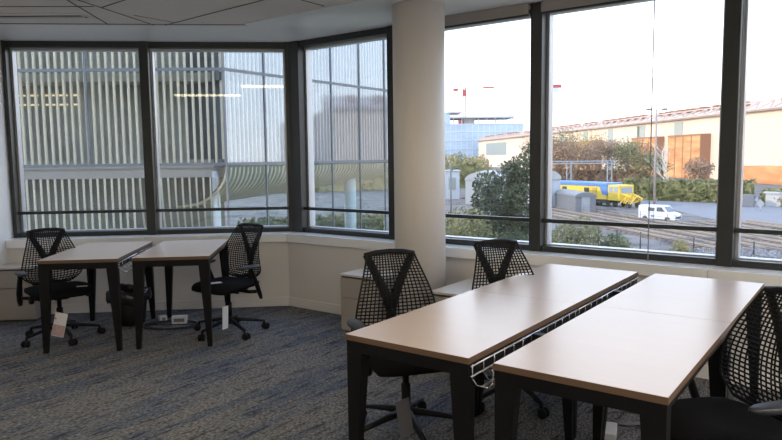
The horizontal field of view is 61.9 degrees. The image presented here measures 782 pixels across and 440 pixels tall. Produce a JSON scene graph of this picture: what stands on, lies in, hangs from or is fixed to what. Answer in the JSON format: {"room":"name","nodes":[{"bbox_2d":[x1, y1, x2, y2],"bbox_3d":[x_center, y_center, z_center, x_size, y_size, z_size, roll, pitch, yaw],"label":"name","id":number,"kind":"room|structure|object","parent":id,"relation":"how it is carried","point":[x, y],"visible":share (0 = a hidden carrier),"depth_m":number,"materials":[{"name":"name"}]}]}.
{"room":"open-plan office","nodes":[
{"label":"open-plan office","id":0,"kind":"room"},
{"bbox_2d":[0,41,13,265],"bbox_3d":[-3.324,0.088,1.246,0.200,2.680,10.800,-1,6,-6],"label":"wall","id":1,"kind":"structure","parent":0,"point":[6,217],"depth_m":6.33,"materials":[{"name":"white paint"}]},
{"bbox_2d":[0,0,541,41],"bbox_3d":[0.987,-1.615,4.437,10.378,0.006,2.345,2,6,27],"label":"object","id":2,"kind":"structure","parent":1,"relation":"attached to","point":[361,15],"depth_m":5.83,"materials":[{"name":"white paint"}]},
{"bbox_2d":[8,242,289,304],"bbox_3d":[-2.372,0.570,6.612,2.764,0.665,0.140,-1,6,-6],"label":"wall","id":3,"kind":"structure","parent":0,"point":[273,279],"depth_m":6.59,"materials":[{"name":"paint"}]},
{"bbox_2d":[5,231,289,248],"bbox_3d":[-2.374,0.198,6.562,2.767,0.085,0.190,-1,6,-6],"label":"trim","id":4,"kind":"structure","parent":3,"relation":"on","point":[13,243],"depth_m":6.48,"materials":[{"name":"white paint"}]},
{"bbox_2d":[51,297,288,313],"bbox_3d":[-2.388,0.863,6.561,2.709,0.092,0.014,-1,6,-6],"label":"baseboard","id":5,"kind":"structure","parent":3,"relation":"attached to","point":[268,301],"depth_m":6.59,"materials":[{"name":"grey rubber"}]},
{"bbox_2d":[0,0,359,25],"bbox_3d":[0.875,-1.435,1.259,9.337,0.250,11.032,-1,6,0],"label":"ceiling","id":6,"kind":"structure","parent":0,"point":[173,11],"depth_m":5.12,"materials":[{"name":"grey paint"}]},
{"bbox_2d":[0,13,96,18],"bbox_3d":[-3.050,-1.646,5.283,1.240,0.012,0.200,-1,6,-2],"label":"ceiling vent","id":7,"kind":"object","parent":6,"relation":"in","point":[2,15],"visible":1,"depth_m":5.26,"materials":[{"name":"grey metal"}]},
{"bbox_2d":[0,0,323,24],"bbox_3d":[-0.004,-1.419,2.511,9.553,0.004,3.669,3,7,37],"label":"trim","id":8,"kind":"structure","parent":6,"relation":"attached to","point":[67,0],"depth_m":5.30,"materials":[{"name":"grey"}]},
{"bbox_2d":[0,306,779,439],"bbox_3d":[0.864,1.425,1.442,9.212,0.120,10.846,-1,6,0],"label":"floor","id":9,"kind":"structure","parent":0,"point":[287,381],"depth_m":4.30,"materials":[{"name":"carpet"}]},
{"bbox_2d":[0,262,40,321],"bbox_3d":[-3.542,0.689,6.267,0.358,0.522,0.304,-1,6,-6],"label":"base cabinet","id":10,"kind":"object","parent":9,"relation":"on","point":[10,311],"visible":0.7,"depth_m":6.12,"materials":[{"name":"beige laminate"}]},
{"bbox_2d":[14,227,105,347],"bbox_3d":[-2.813,0.549,5.520,0.661,0.926,0.652,-6,7,-41],"label":"office chair","id":11,"kind":"object","parent":9,"relation":"on","point":[62,289],"visible":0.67,"depth_m":5.58,"materials":[{"name":"black plastic"}]},
{"bbox_2d":[51,309,67,336],"bbox_3d":[-2.714,0.839,5.339,0.144,0.255,0.004,-1,6,-6],"label":"paper tag","id":12,"kind":"object","parent":11,"relation":"hanging from","point":[60,319],"visible":1,"depth_m":5.34,"materials":[{"name":"white paper"}]},
{"bbox_2d":[37,241,155,353],"bbox_3d":[-2.449,0.626,5.654,0.695,0.740,1.082,-1,6,-6],"label":"desk","id":13,"kind":"object","parent":9,"relation":"on","point":[109,256],"visible":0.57,"depth_m":5.16,"materials":[{"name":"laminate"}]},
{"bbox_2d":[118,245,152,271],"bbox_3d":[-2.153,0.320,5.655,0.092,0.083,1.059,-1,6,-6],"label":"cable tray","id":14,"kind":"object","parent":13,"relation":"on","point":[125,258],"depth_m":5.40,"materials":[{"name":"silver metal"}]},
{"bbox_2d":[106,283,151,325],"bbox_3d":[-2.428,0.783,6.060,0.406,0.349,0.403,-1,6,0],"label":"waste bin","id":15,"kind":"object","parent":9,"relation":"on","point":[126,290],"visible":0.54,"depth_m":5.93,"materials":[{"name":"black plastic"}]},
{"bbox_2d":[158,315,166,320],"bbox_3d":[-2.139,0.922,6.114,0.070,0.055,0.051,-5,7,-40],"label":"power adapter","id":16,"kind":"object","parent":9,"relation":"on","point":[161,317],"visible":0.72,"depth_m":6.10,"materials":[{"name":"white plastic"}]},
{"bbox_2d":[129,320,200,329],"bbox_3d":[-2.048,0.953,5.917,0.647,0.028,0.326,-1,6,0],"label":"cable","id":17,"kind":"object","parent":9,"relation":"on","point":[163,321],"visible":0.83,"depth_m":5.90,"materials":[{"name":"black plastic"}]},
{"bbox_2d":[171,315,187,323],"bbox_3d":[-1.954,0.919,6.034,0.135,0.072,0.061,-1,6,-6],"label":"power adapter","id":18,"kind":"object","parent":9,"relation":"on","point":[176,319],"visible":0.98,"depth_m":6.01,"materials":[{"name":"white plastic"}]},
{"bbox_2d":[131,239,228,348],"bbox_3d":[-1.800,0.610,5.739,0.602,0.740,1.082,-1,6,-6],"label":"desk","id":19,"kind":"object","parent":9,"relation":"on","point":[166,254],"visible":0.82,"depth_m":5.24,"materials":[{"name":"laminate"}]},
{"bbox_2d":[191,223,269,340],"bbox_3d":[-1.426,0.516,5.640,0.661,0.936,0.652,3,7,34],"label":"office chair","id":20,"kind":"object","parent":9,"relation":"on","point":[229,285],"visible":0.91,"depth_m":5.71,"materials":[{"name":"grey"}]},
{"bbox_2d":[222,303,227,329],"bbox_3d":[-1.378,0.797,5.424,0.002,0.222,0.098,1,6,18],"label":"paper tag","id":21,"kind":"object","parent":20,"relation":"hanging from","point":[225,308],"visible":1,"depth_m":5.42,"materials":[{"name":"white paper"}]},
{"bbox_2d":[340,267,394,331],"bbox_3d":[-0.127,0.707,5.694,0.428,0.516,0.464,3,7,36],"label":"base cabinet","id":22,"kind":"object","parent":9,"relation":"on","point":[351,280],"visible":0.47,"depth_m":5.55,"materials":[{"name":"beige laminate"}]},
{"bbox_2d":[347,249,452,439],"bbox_3d":[0.082,0.681,3.524,0.661,0.978,0.653,-2,6,-16],"label":"office chair","id":23,"kind":"object","parent":9,"relation":"on","point":[382,367],"visible":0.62,"depth_m":3.68,"materials":[{"name":"grey"}]},
{"bbox_2d":[395,394,413,438],"bbox_3d":[0.069,0.985,3.317,0.107,0.253,0.002,-4,6,-29],"label":"paper tag","id":24,"kind":"object","parent":23,"relation":"hanging from","point":[403,410],"visible":1,"depth_m":3.32,"materials":[{"name":"grey paper"}]},
{"bbox_2d":[345,290,577,439],"bbox_3d":[0.426,0.836,3.130,0.716,0.740,1.129,3,7,36],"label":"desk","id":25,"kind":"object","parent":9,"relation":"on","point":[462,336],"visible":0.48,"depth_m":2.86,"materials":[{"name":"laminate"}]},
{"bbox_2d":[470,309,577,388],"bbox_3d":[0.672,0.551,2.917,0.096,0.083,1.106,3,7,36],"label":"cable tray","id":26,"kind":"object","parent":25,"relation":"on","point":[485,360],"depth_m":2.79,"materials":[{"name":"silver metal"}]},
{"bbox_2d":[431,278,492,369],"bbox_3d":[0.803,0.775,4.874,0.808,0.516,0.624,3,7,36],"label":"base cabinet","id":27,"kind":"object","parent":9,"relation":"on","point":[452,290],"visible":0.16,"depth_m":4.87,"materials":[{"name":"beige laminate"}]},
{"bbox_2d":[472,239,549,418],"bbox_3d":[0.776,0.633,3.992,0.661,0.969,0.652,-2,6,-17],"label":"office chair","id":28,"kind":"object","parent":9,"relation":"on","point":[543,412],"visible":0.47,"depth_m":4.19,"materials":[{"name":"grey"}]},
{"bbox_2d":[474,264,638,438],"bbox_3d":[1.088,0.742,4.022,0.716,0.740,1.100,3,7,36],"label":"desk","id":29,"kind":"object","parent":9,"relation":"on","point":[588,287],"visible":0.32,"depth_m":3.87,"materials":[{"name":"laminate"}]},
{"bbox_2d":[578,277,638,314],"bbox_3d":[1.334,0.457,3.810,0.096,0.083,1.078,3,7,36],"label":"cable tray","id":30,"kind":"object","parent":29,"relation":"on","point":[606,294],"depth_m":3.76,"materials":[{"name":"silver metal"}]},
{"bbox_2d":[604,422,616,439],"bbox_3d":[1.179,1.138,3.497,0.061,0.050,0.170,1,6,21],"label":"power adapter","id":31,"kind":"object","parent":9,"relation":"on","point":[611,427],"visible":0.89,"depth_m":3.45,"materials":[{"name":"white plastic"}]},
{"bbox_2d":[493,306,730,439],"bbox_3d":[0.968,0.868,2.732,0.618,0.740,1.129,3,7,36],"label":"desk","id":32,"kind":"object","parent":9,"relation":"on","point":[638,362],"visible":0.95,"depth_m":2.44,"materials":[{"name":"laminate"}]},
{"bbox_2d":[606,410,639,425],"bbox_3d":[1.341,1.127,3.727,0.293,0.022,0.231,-1,6,0],"label":"cable","id":33,"kind":"object","parent":9,"relation":"on","point":[609,411],"visible":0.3,"depth_m":3.64,"materials":[{"name":"grey plastic"}]},
{"bbox_2d":[597,273,763,439],"bbox_3d":[1.629,0.773,3.624,0.618,0.740,1.100,3,7,36],"label":"desk","id":34,"kind":"object","parent":9,"relation":"on","point":[684,296],"visible":0.51,"depth_m":3.52,"materials":[{"name":"laminate"}]},
{"bbox_2d":[670,286,781,439],"bbox_3d":[1.301,0.765,2.560,0.652,0.969,0.661,-2,6,-12],"label":"office chair","id":35,"kind":"object","parent":9,"relation":"on","point":[696,417],"visible":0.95,"depth_m":2.62,"materials":[{"name":"grey"}]},
{"bbox_2d":[392,0,445,315],"bbox_3d":[0.228,-0.332,5.192,0.407,2.672,0.407,-1,6,0],"label":"column","id":36,"kind":"structure","parent":0,"point":[418,26],"depth_m":5.00,"materials":[{"name":"white paint"}]},
{"bbox_2d":[288,242,781,376],"bbox_3d":[2.194,0.731,4.383,8.054,0.665,0.140,3,7,36],"label":"wall","id":37,"kind":"structure","parent":0,"point":[314,270],"depth_m":6.30,"materials":[{"name":"paint"}]},
{"bbox_2d":[289,297,778,390],"bbox_3d":[2.174,1.024,4.333,7.999,0.092,0.014,3,7,36],"label":"baseboard","id":38,"kind":"structure","parent":37,"relation":"attached to","point":[703,373],"depth_m":6.34,"materials":[{"name":"grey rubber"}]},
{"bbox_2d":[287,232,781,285],"bbox_3d":[2.181,0.359,4.335,8.054,0.085,0.190,3,7,36],"label":"window sill","id":39,"kind":"structure","parent":37,"relation":"on","point":[643,267],"depth_m":4.78,"materials":[{"name":"white paint"}]},
{"bbox_3d":[-3.845,-1.434,-2.279,54.202,17.600,18.148,-1,6,0],"label":"wall","id":40,"kind":"structure","parent":0,"visible":0},
{"bbox_2d":[1,40,21,237],"bbox_3d":[-3.751,-0.785,6.491,0.035,1.929,0.200,-1,6,-6],"label":"trim","id":41,"kind":"structure","parent":40,"relation":"attached to","point":[5,51],"depth_m":6.42,"materials":[{"name":"grey metal"}]},
{"bbox_2d":[5,41,146,237],"bbox_3d":[-3.114,-0.799,6.556,1.247,1.929,0.160,-1,6,-6],"label":"window","id":42,"kind":"structure","parent":40,"relation":"in","point":[15,46],"depth_m":6.50,"materials":[{"name":"grey metal"}]},
{"bbox_2d":[138,41,157,234],"bbox_3d":[-2.450,-0.814,6.624,0.088,1.929,0.200,-1,6,-6],"label":"trim","id":43,"kind":"structure","parent":40,"relation":"attached to","point":[143,50],"depth_m":6.53,"materials":[{"name":"grey metal"}]},
{"bbox_2d":[148,42,288,233],"bbox_3d":[-1.740,-0.829,6.696,1.338,1.929,0.160,-1,6,-6],"label":"window","id":44,"kind":"structure","parent":40,"relation":"in","point":[232,47],"depth_m":6.65,"materials":[{"name":"grey"}]},
{"bbox_2d":[284,41,307,231],"bbox_3d":[-0.991,-0.840,6.686,0.220,1.924,0.120,3,7,36],"label":"trim","id":45,"kind":"structure","parent":40,"relation":"attached to","point":[294,54],"depth_m":6.64,"materials":[{"name":"grey metal"}]},
{"bbox_2d":[304,64,307,195],"bbox_3d":[-0.954,-0.847,6.788,0.298,1.929,0.148,2,6,24],"label":"trim","id":46,"kind":"structure","parent":40,"relation":"attached to","point":[304,64],"depth_m":6.65,"materials":[{"name":"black metal"}]},
{"bbox_2d":[299,27,388,238],"bbox_3d":[-0.418,-0.811,6.346,1.108,1.929,0.160,3,7,36],"label":"window","id":47,"kind":"structure","parent":40,"relation":"in","point":[378,34],"depth_m":6.50,"materials":[{"name":"grey"}]},
{"bbox_2d":[386,25,394,239],"bbox_3d":[0.066,-0.782,5.990,0.095,1.929,0.200,3,7,36],"label":"trim","id":48,"kind":"structure","parent":40,"relation":"attached to","point":[388,28],"depth_m":5.91,"materials":[{"name":"grey metal"}]},
{"bbox_2d":[445,4,530,249],"bbox_3d":[0.625,-0.749,5.578,1.295,1.929,0.160,3,7,36],"label":"window","id":49,"kind":"structure","parent":40,"relation":"in","point":[459,240],"depth_m":5.49,"materials":[{"name":"grey"}]},
{"bbox_2d":[445,3,530,27],"bbox_3d":[0.548,-1.649,5.401,1.287,0.098,0.049,3,7,36],"label":"roller blind","id":50,"kind":"object","parent":49,"relation":"attached to","point":[519,10],"visible":0.55,"depth_m":5.21,"materials":[{"name":"grey fabric"}]},
{"bbox_2d":[529,2,546,251],"bbox_3d":[1.185,-0.716,5.167,0.095,1.929,0.200,3,7,36],"label":"trim","id":51,"kind":"structure","parent":40,"relation":"attached to","point":[538,54],"depth_m":5.09,"materials":[{"name":"grey metal"}]},
{"bbox_2d":[541,0,724,264],"bbox_3d":[1.730,-0.684,4.765,1.262,1.929,0.160,3,7,36],"label":"window","id":52,"kind":"structure","parent":40,"relation":"in","point":[658,255],"depth_m":4.94,"materials":[{"name":"grey"}]},
{"bbox_2d":[541,0,632,13],"bbox_3d":[1.653,-1.584,4.588,1.254,0.098,0.049,3,7,36],"label":"roller blind","id":53,"kind":"object","parent":52,"relation":"attached to","point":[547,6],"visible":1,"depth_m":4.81,"materials":[{"name":"grey fabric"}]},
{"bbox_2d":[647,0,654,260],"bbox_3d":[1.813,-0.642,4.545,0.004,1.944,0.016,3,7,36],"label":"chain","id":54,"kind":"object","parent":53,"relation":"hanging from","point":[654,0],"visible":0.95,"depth_m":4.55,"materials":[{"name":"grey metal"}]},
{"bbox_2d":[716,0,744,266],"bbox_3d":[2.278,-0.651,4.363,0.099,1.929,0.200,3,7,36],"label":"window frame","id":55,"kind":"structure","parent":40,"relation":"attached to","point":[734,9],"depth_m":4.29,"materials":[{"name":"grey metal"}]},
{"bbox_2d":[732,0,781,270],"bbox_3d":[2.834,-0.619,3.954,1.284,1.929,0.160,3,7,36],"label":"window","id":56,"kind":"structure","parent":40,"relation":"in","point":[739,261],"depth_m":4.32,"materials":[{"name":"grey metal"}]},
{"label":"outside","id":57,"kind":"structure","parent":0,"visible":0},
{"bbox_2d":[383,219,579,244],"bbox_3d":[5.035,2.865,43.483,22.000,0.030,62.000,-1,6,0],"label":"verge","id":58,"kind":"structure","parent":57,"point":[446,219],"depth_m":61.35,"materials":[{"name":"green plant"}]},
{"bbox_2d":[450,164,458,231],"bbox_3d":[5.650,-1.755,58.107,0.797,6.400,0.180,-1,6,0],"label":"catenary pole","id":59,"kind":"object","parent":58,"relation":"on","point":[451,170],"visible":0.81,"depth_m":57.93,"materials":[{"name":"grey metal"}]},
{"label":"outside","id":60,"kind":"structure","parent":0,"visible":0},
{"bbox_2d":[224,167,781,252],"bbox_3d":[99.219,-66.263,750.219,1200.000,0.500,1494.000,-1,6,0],"label":"ground","id":61,"kind":"structure","parent":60,"point":[371,200],"depth_m":92.39,"materials":[{"name":"grey asphalt"}]},
{"bbox_2d":[16,40,387,230],"bbox_3d":[-23.421,-7.056,34.401,47.469,22.200,18.193,-1,6,0],"label":"office building","id":62,"kind":"structure","parent":61,"relation":"on","point":[221,117],"depth_m":28.37,"materials":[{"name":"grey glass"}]},
{"bbox_2d":[236,213,387,230],"bbox_3d":[-5.952,1.120,49.811,12.236,3.306,3.246,-4,6,-27],"label":"hedge","id":63,"kind":"object","parent":61,"relation":"on","point":[374,221],"visible":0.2,"depth_m":49.87,"materials":[{"name":"green plant"}]},
{"bbox_2d":[277,162,481,193],"bbox_3d":[-19.992,-8.389,134.538,81.459,6.847,34.508,-1,6,0],"label":"hedge","id":64,"kind":"object","parent":61,"relation":"on","point":[377,183],"visible":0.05,"depth_m":139.79,"materials":[{"name":"green plant"}]},
{"bbox_2d":[445,154,458,165],"bbox_3d":[13.119,-11.364,149.528,7.509,7.781,5.533,-1,6,0],"label":"autumn tree","id":65,"kind":"object","parent":61,"relation":"on","point":[452,156],"visible":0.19,"depth_m":149.02,"materials":[{"name":"yellow plant"}]},
{"bbox_2d":[445,170,460,198],"bbox_3d":[9.129,-6.000,109.943,4.800,4.800,4.400,-1,6,0],"label":"cabin","id":66,"kind":"object","parent":61,"relation":"on","point":[455,173],"visible":0.54,"depth_m":107.92,"materials":[{"name":"grey metal"}]},
{"bbox_2d":[451,151,467,165],"bbox_3d":[16.517,-12.679,159.665,7.226,8.368,5.272,-1,6,0],"label":"autumn tree","id":67,"kind":"object","parent":61,"relation":"on","point":[454,155],"visible":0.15,"depth_m":158.99,"materials":[{"name":"green plant"}]},
{"bbox_2d":[445,206,498,238],"bbox_3d":[5.386,0.813,46.275,3.981,3.685,3.833,4,7,42],"label":"shrub","id":68,"kind":"object","parent":61,"relation":"on","point":[459,230],"visible":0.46,"depth_m":45.81,"materials":[{"name":"green plant"}]},
{"bbox_2d":[459,155,484,171],"bbox_3d":[17.975,-11.221,149.675,7.405,7.353,5.305,-1,6,0],"label":"autumn tree","id":69,"kind":"object","parent":61,"relation":"on","point":[472,158],"visible":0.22,"depth_m":148.79,"materials":[{"name":"yellow plant"}]},
{"bbox_2d":[473,154,492,170],"bbox_3d":[22.940,-13.355,169.564,7.279,7.658,5.523,-1,6,0],"label":"autumn tree","id":70,"kind":"object","parent":61,"relation":"on","point":[481,162],"visible":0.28,"depth_m":168.58,"materials":[{"name":"yellow plant"}]},
{"bbox_2d":[445,111,522,163],"bbox_3d":[58.293,-59.803,485.064,72.600,38.600,43.000,-1,6,0],"label":"glass office block","id":71,"kind":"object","parent":61,"relation":"on","point":[463,137],"visible":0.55,"depth_m":466.26,"materials":[{"name":"blue"}]},
{"bbox_2d":[453,87,516,123],"bbox_3d":[75.604,-75.716,525.241,51.009,62.260,4.000,-1,6,0],"label":"tower crane","id":72,"kind":"object","parent":61,"relation":"on","point":[456,88],"visible":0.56,"depth_m":522.31,"materials":[{"name":"red"}]},
{"bbox_2d":[465,170,505,203],"bbox_3d":[14.653,-5.139,100.348,5.400,4.800,9.240,1,6,14],"label":"shed","id":73,"kind":"object","parent":61,"relation":"on","point":[469,179],"visible":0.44,"depth_m":96.45,"materials":[{"name":"grey"}]},
{"bbox_2d":[467,143,529,239],"bbox_3d":[8.684,-1.841,50.066,5.732,8.217,3.237,-1,6,0],"label":"leafy tree","id":74,"kind":"object","parent":61,"relation":"on","point":[509,205],"visible":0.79,"depth_m":49.53,"materials":[{"name":"green plant"}]},
{"bbox_2d":[498,232,528,240],"bbox_3d":[8.734,1.792,45.384,3.490,1.945,3.007,-1,6,0],"label":"shrub","id":75,"kind":"object","parent":61,"relation":"on","point":[523,238],"visible":0.16,"depth_m":45.16,"materials":[{"name":"green plant"}]},
{"bbox_2d":[519,171,561,206],"bbox_3d":[20.013,-4.201,88.417,3.800,5.100,5.240,-2,6,-17],"label":"shed","id":76,"kind":"object","parent":61,"relation":"on","point":[556,177],"visible":0.1,"depth_m":86.31,"materials":[{"name":"grey"}]},
{"bbox_2d":[519,135,576,175],"bbox_3d":[27.960,-10.301,116.770,10.213,11.675,8.536,-1,6,0],"label":"bare tree","id":77,"kind":"object","parent":61,"relation":"on","point":[556,153],"visible":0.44,"depth_m":115.44,"materials":[{"name":"brown plant"}]},
{"bbox_2d":[553,84,561,126],"bbox_3d":[117.201,-67.884,465.766,8.000,57.000,1.600,-1,6,0],"label":"tower crane","id":78,"kind":"object","parent":61,"relation":"on","point":[556,87],"visible":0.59,"depth_m":462.63,"materials":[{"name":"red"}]},
{"bbox_2d":[552,126,585,178],"bbox_3d":[31.118,-11.123,120.857,8.976,12.422,8.286,-1,6,0],"label":"bare tree","id":79,"kind":"object","parent":61,"relation":"on","point":[569,133],"visible":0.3,"depth_m":120.15,"materials":[{"name":"brown plant"}]},
{"bbox_2d":[523,160,615,181],"bbox_3d":[30.206,-6.995,110.885,15.226,6.100,0.300,0,6,11],"label":"gantry","id":80,"kind":"object","parent":61,"relation":"on","point":[566,163],"visible":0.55,"depth_m":110.10,"materials":[{"name":"silver metal"}]},
{"bbox_2d":[555,189,596,212],"bbox_3d":[23.260,-2.452,82.920,2.700,2.600,8.740,-1,6,-3],"label":"shed","id":81,"kind":"object","parent":61,"relation":"on","point":[567,199],"visible":0.88,"depth_m":78.86,"materials":[{"name":"grey metal"}]},
{"bbox_2d":[555,137,602,180],"bbox_3d":[32.969,-9.566,115.409,8.343,10.301,8.437,-1,6,0],"label":"bare tree","id":82,"kind":"object","parent":61,"relation":"on","point":[586,153],"visible":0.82,"depth_m":114.32,"materials":[{"name":"brown plant"}]},
{"bbox_2d":[552,215,607,245],"bbox_3d":[12.624,1.191,44.286,3.478,3.094,3.492,4,7,38],"label":"shrub","id":83,"kind":"object","parent":61,"relation":"on","point":[581,232],"visible":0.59,"depth_m":43.97,"materials":[{"name":"green plant"}]},
{"bbox_2d":[563,129,609,170],"bbox_3d":[37.561,-11.548,126.745,10.308,12.014,13.441,-1,6,0],"label":"bare tree","id":84,"kind":"object","parent":61,"relation":"on","point":[582,141],"visible":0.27,"depth_m":123.52,"materials":[{"name":"brown plant"}]},
{"bbox_2d":[552,169,648,183],"bbox_3d":[35.400,-6.954,119.844,18.811,5.183,17.674,-1,6,0],"label":"hedge","id":85,"kind":"object","parent":61,"relation":"on","point":[599,177],"visible":0.23,"depth_m":116.12,"materials":[{"name":"green plant"}]},
{"bbox_2d":[576,139,629,181],"bbox_3d":[38.473,-9.699,118.001,10.936,9.953,6.933,-1,6,0],"label":"bare tree","id":86,"kind":"object","parent":61,"relation":"on","point":[599,147],"visible":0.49,"depth_m":116.77,"materials":[{"name":"brown plant"}]},
{"bbox_2d":[599,233,632,247],"bbox_3d":[14.967,1.859,43.377,2.350,1.953,2.044,-1,6,0],"label":"shrub","id":87,"kind":"object","parent":61,"relation":"on","point":[622,244],"visible":0.3,"depth_m":43.20,"materials":[{"name":"green plant"}]},
{"bbox_2d":[593,132,640,171],"bbox_3d":[41.264,-10.585,120.248,10.084,11.206,8.876,-1,6,0],"label":"bare tree","id":88,"kind":"object","parent":61,"relation":"on","point":[604,143],"visible":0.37,"depth_m":119.05,"materials":[{"name":"brown plant"}]},
{"bbox_2d":[461,197,781,258],"bbox_3d":[19.186,-0.650,76.357,2.841,0.370,69.140,-2,6,-10],"label":"railway track","id":89,"kind":"object","parent":61,"relation":"on","point":[669,238],"visible":0.3,"depth_m":55.20,"materials":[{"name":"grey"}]},
{"bbox_2d":[612,135,643,177],"bbox_3d":[41.608,-9.751,114.516,6.085,10.680,9.607,-1,6,0],"label":"bare tree","id":90,"kind":"object","parent":61,"relation":"on","point":[625,153],"visible":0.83,"depth_m":113.57,"materials":[{"name":"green plant"}]},
{"bbox_2d":[477,96,781,184],"bbox_3d":[109.574,-29.494,257.560,100.014,20.800,398.183,-1,6,0],"label":"industrial hall","id":91,"kind":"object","parent":61,"relation":"on","point":[689,133],"visible":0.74,"depth_m":188.80,"materials":[{"name":"beige concrete"}]},
{"bbox_2d":[616,139,666,177],"bbox_3d":[45.046,-10.035,117.998,9.005,10.453,6.932,-1,6,0],"label":"bare tree","id":92,"kind":"object","parent":61,"relation":"on","point":[646,145],"visible":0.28,"depth_m":117.08,"materials":[{"name":"beige plant"}]},
{"bbox_2d":[628,151,673,178],"bbox_3d":[44.615,-7.999,111.070,7.527,7.736,6.274,-1,6,0],"label":"bare tree","id":93,"kind":"object","parent":61,"relation":"on","point":[639,161],"visible":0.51,"depth_m":110.85,"materials":[{"name":"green plant"}]},
{"bbox_2d":[587,205,714,226],"bbox_3d":[26.051,-0.479,69.952,0.072,1.100,22.063,-3,6,-18],"label":"fence","id":94,"kind":"object","parent":61,"relation":"on","point":[587,205],"visible":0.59,"depth_m":67.06,"materials":[{"name":"grey metal"}]},
{"bbox_2d":[646,108,667,203],"bbox_3d":[33.511,-7.676,82.683,2.600,12.800,0.400,-1,6,0],"label":"mast","id":95,"kind":"object","parent":61,"relation":"on","point":[647,109],"visible":0.87,"depth_m":82.60,"materials":[{"name":"grey metal"}]},
{"bbox_2d":[644,144,670,179],"bbox_3d":[44.139,-8.363,107.884,3.776,9.114,4.915,-1,6,0],"label":"bare tree","id":96,"kind":"object","parent":61,"relation":"on","point":[664,167],"visible":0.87,"depth_m":108.27,"materials":[{"name":"beige plant"}]},
{"bbox_2d":[638,204,681,220],"bbox_3d":[28.310,-0.695,68.681,1.665,1.720,3.996,-6,7,-41],"label":"delivery van","id":97,"kind":"object","parent":61,"relation":"on","point":[656,209],"visible":0.71,"depth_m":68.08,"materials":[{"name":"white paint"}]},
{"bbox_2d":[552,206,781,254],"bbox_3d":[22.525,-0.791,77.408,2.841,0.370,71.240,-2,6,-10],"label":"railway track","id":98,"kind":"object","parent":61,"relation":"on","point":[746,243],"visible":0.42,"depth_m":57.22,"materials":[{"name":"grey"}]},
{"bbox_2d":[669,238,689,252],"bbox_3d":[19.233,1.985,43.431,1.362,1.617,1.297,-1,6,0],"label":"shrub","id":99,"kind":"object","parent":61,"relation":"on","point":[678,248],"visible":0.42,"depth_m":43.25,"materials":[{"name":"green plant"}]},
{"bbox_2d":[594,208,781,244],"bbox_3d":[25.740,-1.012,79.300,2.841,0.370,75.048,-2,6,-10],"label":"railway track","id":100,"kind":"object","parent":61,"relation":"on","point":[757,237],"visible":0.35,"depth_m":63.53,"materials":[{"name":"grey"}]},
{"bbox_2d":[560,180,642,207],"bbox_3d":[27.588,-4.022,95.111,2.920,3.222,21.602,-3,6,-27],"label":"train","id":101,"kind":"object","parent":100,"relation":"on","point":[608,193],"visible":0.66,"depth_m":88.92,"materials":[{"name":"yellow metal"}]},
{"bbox_2d":[623,177,756,202],"bbox_3d":[43.753,-4.359,97.106,14.284,4.124,15.675,-1,6,0],"label":"hedge","id":102,"kind":"object","parent":61,"relation":"on","point":[693,190],"visible":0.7,"depth_m":96.72,"materials":[{"name":"green plant"}]},
{"bbox_2d":[683,157,716,181],"bbox_3d":[49.884,-7.073,106.147,4.831,6.743,7.171,-1,6,0],"label":"bare tree","id":103,"kind":"object","parent":61,"relation":"on","point":[699,168],"visible":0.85,"depth_m":105.19,"materials":[{"name":"brown plant"}]},
{"bbox_2d":[689,244,781,258],"bbox_3d":[22.608,2.358,43.137,6.922,1.102,5.350,-1,6,0],"label":"scrub","id":104,"kind":"object","parent":61,"relation":"on","point":[757,251],"visible":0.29,"depth_m":43.51,"materials":[{"name":"green plant"}]},
{"bbox_2d":[689,220,781,236],"bbox_3d":[33.466,1.299,54.428,2.840,0.370,24.340,-2,6,-9],"label":"railway track","id":105,"kind":"object","parent":61,"relation":"on","point":[695,221],"visible":0.38,"depth_m":62.54,"materials":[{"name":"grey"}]},
{"bbox_2d":[741,219,781,229],"bbox_3d":[37.465,1.251,54.428,2.840,0.370,24.340,-2,6,-9],"label":"railway track","id":106,"kind":"object","parent":61,"relation":"on","point":[777,226],"visible":0.79,"depth_m":62.63,"materials":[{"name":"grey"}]},
{"bbox_2d":[759,188,781,206],"bbox_3d":[53.219,-2.534,82.238,7.505,3.044,13.225,-1,6,0],"label":"hedge","id":107,"kind":"object","parent":61,"relation":"on","point":[762,194],"visible":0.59,"depth_m":87.03,"materials":[{"name":"green plant"}]},
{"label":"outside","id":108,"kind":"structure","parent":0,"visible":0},
{"bbox_2d":[602,198,781,223],"bbox_3d":[46.986,-1.427,82.800,34.000,0.020,55.000,-1,6,0],"label":"road","id":109,"kind":"structure","parent":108,"point":[773,214],"depth_m":81.39,"materials":[{"name":"grey asphalt"}]},
{"bbox_2d":[742,194,754,206],"bbox_3d":[47.055,-2.542,86.121,1.600,1.600,1.000,3,7,34],"label":"cabinet","id":110,"kind":"object","parent":109,"relation":"on","point":[748,200],"visible":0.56,"depth_m":85.66,"materials":[{"name":"grey metal"}]},
{"bbox_2d":[757,200,763,211],"bbox_3d":[44.583,-1.725,78.749,1.000,1.450,0.098,-1,6,0],"label":"sign","id":111,"kind":"object","parent":109,"relation":"on","point":[760,203],"visible":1,"depth_m":78.68,"materials":[{"name":"grey metal"}]},
{"bbox_2d":[764,191,781,206],"bbox_3d":[53.213,-2.620,84.346,2.800,1.950,8.400,-5,7,-38],"label":"container","id":112,"kind":"object","parent":109,"relation":"on","point":[769,201],"visible":0.9,"depth_m":85.97,"materials":[{"name":"white metal"}]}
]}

